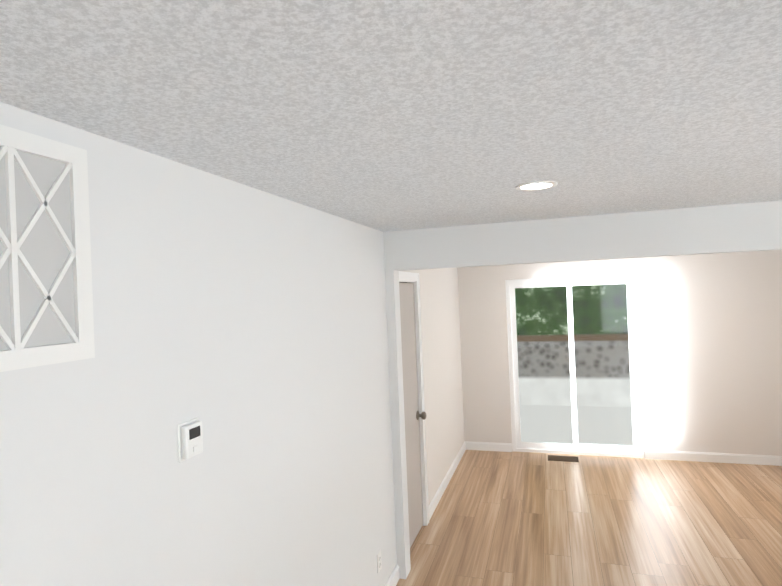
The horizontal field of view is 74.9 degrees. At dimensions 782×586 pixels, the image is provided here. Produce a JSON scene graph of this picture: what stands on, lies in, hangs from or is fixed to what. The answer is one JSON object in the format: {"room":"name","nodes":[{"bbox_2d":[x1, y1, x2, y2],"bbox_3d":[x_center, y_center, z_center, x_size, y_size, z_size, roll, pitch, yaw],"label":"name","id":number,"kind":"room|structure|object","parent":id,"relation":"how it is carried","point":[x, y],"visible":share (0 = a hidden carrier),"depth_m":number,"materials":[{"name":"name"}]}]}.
{"room":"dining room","nodes":[
{"label":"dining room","id":0,"kind":"room"},
{"bbox_2d":[0,102,463,585],"bbox_3d":[-0.848,0.769,0.899,0.140,2.300,11.220,-2,0,17],"label":"wall","id":1,"kind":"structure","parent":0,"point":[246,325],"depth_m":1.64,"materials":[{"name":"white paint"}]},
{"bbox_2d":[0,124,94,371],"bbox_3d":[-0.784,-0.090,0.964,0.012,0.488,0.497,-2,0,17],"label":"window","id":2,"kind":"structure","parent":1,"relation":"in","point":[46,306],"depth_m":1.09,"materials":[{"name":"white wood"}]},
{"bbox_2d":[177,417,202,462],"bbox_3d":[-0.587,0.433,1.506,0.027,0.110,0.090,-2,0,17],"label":"thermostat","id":3,"kind":"object","parent":1,"relation":"attached to","point":[190,440],"visible":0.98,"depth_m":1.48,"materials":[{"name":"white plastic"}]},
{"bbox_2d":[377,549,381,572],"bbox_3d":[-0.069,1.606,3.052,0.008,0.114,0.070,-2,0,17],"label":"electrical outlet plate","id":4,"kind":"object","parent":1,"relation":"attached to","point":[379,563],"visible":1,"depth_m":3.04,"materials":[{"name":"white plastic"}]},
{"bbox_2d":[399,283,426,547],"bbox_3d":[0.156,0.895,3.855,0.111,1.948,0.563,-2,0,17],"label":"hall door","id":5,"kind":"structure","parent":1,"relation":"in","point":[411,407],"depth_m":3.92,"materials":[{"name":"painted wood"},{"name":"satin nickel knob"}]},
{"bbox_2d":[399,271,428,525],"bbox_3d":[0.082,0.868,3.882,0.182,2.047,0.712,-2,0,17],"label":"door frame","id":6,"kind":"structure","parent":1,"relation":"attached to","point":[407,277],"depth_m":4.14,"materials":[{"name":"white wood"}]},
{"bbox_2d":[385,441,465,585],"bbox_3d":[-0.729,1.868,0.872,0.016,0.095,10.940,-2,0,17],"label":"baseboard","id":7,"kind":"structure","parent":1,"relation":"attached to","point":[394,578],"depth_m":4.62,"materials":[{"name":"white wood"}]},
{"bbox_2d":[0,0,781,231],"bbox_3d":[2.129,-0.556,-0.034,6.480,0.100,11.220,-2,0,17],"label":"ceiling","id":8,"kind":"structure","parent":0,"point":[389,115],"depth_m":1.08,"materials":[{"name":"white paint"}]},
{"bbox_2d":[515,181,557,190],"bbox_3d":[0.588,-0.433,2.065,0.166,0.006,0.166,-2,0,17],"label":"recessed light","id":9,"kind":"object","parent":8,"relation":"in","point":[534,185],"visible":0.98,"depth_m":2.06,"materials":[{"name":"white"}]},
{"bbox_2d":[383,201,781,578],"bbox_3d":[2.972,0.620,2.532,6.200,2.300,0.120,-2,0,17],"label":"wall","id":10,"kind":"structure","parent":0,"point":[744,227],"depth_m":3.09,"materials":[{"name":"white paint"}]},
{"bbox_2d":[396,450,781,585],"bbox_3d":[2.226,1.842,-0.042,6.480,0.100,11.220,-2,0,17],"label":"floor","id":11,"kind":"structure","parent":0,"point":[500,518],"depth_m":4.02,"materials":[{"name":"brown wood"}]},
{"bbox_2d":[548,455,578,461],"bbox_3d":[1.894,1.821,5.619,0.320,0.007,0.180,-2,0,17],"label":"floor vent","id":12,"kind":"object","parent":11,"relation":"in","point":[563,458],"visible":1,"depth_m":5.61,"materials":[{"name":"brown metal"}]},
{"bbox_2d":[457,250,781,456],"bbox_3d":[2.640,0.643,5.618,3.740,2.300,0.140,-2,0,17],"label":"wall","id":13,"kind":"structure","parent":0,"point":[710,331],"depth_m":5.40,"materials":[{"name":"white paint"}]},
{"bbox_2d":[505,274,644,457],"bbox_3d":[2.050,0.819,5.767,1.396,1.998,0.128,-2,0,17],"label":"sliding door","id":14,"kind":"structure","parent":13,"relation":"in","point":[635,449],"depth_m":5.76,"materials":[{"name":"white"}]},
{"bbox_2d":[465,441,781,465],"bbox_3d":[2.196,1.760,4.269,3.600,0.095,2.720,-2,0,17],"label":"baseboard","id":15,"kind":"structure","parent":13,"relation":"attached to","point":[700,456],"depth_m":5.37,"materials":[{"name":"white wood"}]},
{"label":"outside","id":16,"kind":"structure","parent":0,"visible":0},
{"bbox_2d":[515,284,630,406],"bbox_3d":[3.495,0.016,8.022,10.000,5.500,0.050,-2,0,17],"label":"backyard","id":17,"kind":"object","parent":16,"point":[548,393],"depth_m":8.17,"materials":[{"name":"green plant"}]},
{"bbox_2d":[520,405,632,444],"bbox_3d":[3.197,1.816,6.817,10.000,0.040,2.460,-2,0,17],"label":"patio","id":18,"kind":"structure","parent":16,"point":[566,427],"depth_m":7.06,"materials":[{"name":"grey concrete"}]}
]}

